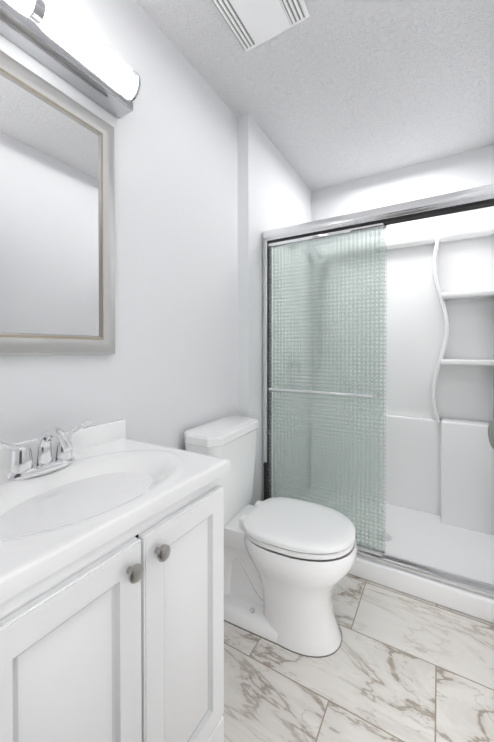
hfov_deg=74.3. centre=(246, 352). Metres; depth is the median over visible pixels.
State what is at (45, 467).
faucet
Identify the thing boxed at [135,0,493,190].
ceiling
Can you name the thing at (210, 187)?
wall
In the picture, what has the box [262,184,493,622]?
shower
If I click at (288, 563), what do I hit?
toilet
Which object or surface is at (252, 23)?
ceiling vent
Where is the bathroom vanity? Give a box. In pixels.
[0,418,230,741]
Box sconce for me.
[0,0,140,118]
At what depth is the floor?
1.14 m
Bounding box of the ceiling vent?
[212,0,309,50]
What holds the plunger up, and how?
on the floor
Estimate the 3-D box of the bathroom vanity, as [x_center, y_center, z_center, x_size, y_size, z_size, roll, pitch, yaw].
[-0.394,0.665,0.771,0.488,0.959,0.634,0,1,30]
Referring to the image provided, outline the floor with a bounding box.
[222,574,493,741]
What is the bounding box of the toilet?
[184,416,356,657]
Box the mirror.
[0,50,114,354]
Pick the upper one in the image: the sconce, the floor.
the sconce
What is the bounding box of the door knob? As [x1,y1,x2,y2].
[488,419,493,448]
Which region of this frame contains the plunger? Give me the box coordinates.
[263,462,267,499]
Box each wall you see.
[0,0,310,505]
[311,145,493,245]
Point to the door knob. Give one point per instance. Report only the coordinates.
(491, 431)
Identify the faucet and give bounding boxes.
[0,418,92,480]
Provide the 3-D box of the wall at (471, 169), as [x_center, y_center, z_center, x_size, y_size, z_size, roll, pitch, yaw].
[1.081,-0.095,2.412,1.220,2.440,0.120,0,1,30]
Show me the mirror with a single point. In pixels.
(57, 247)

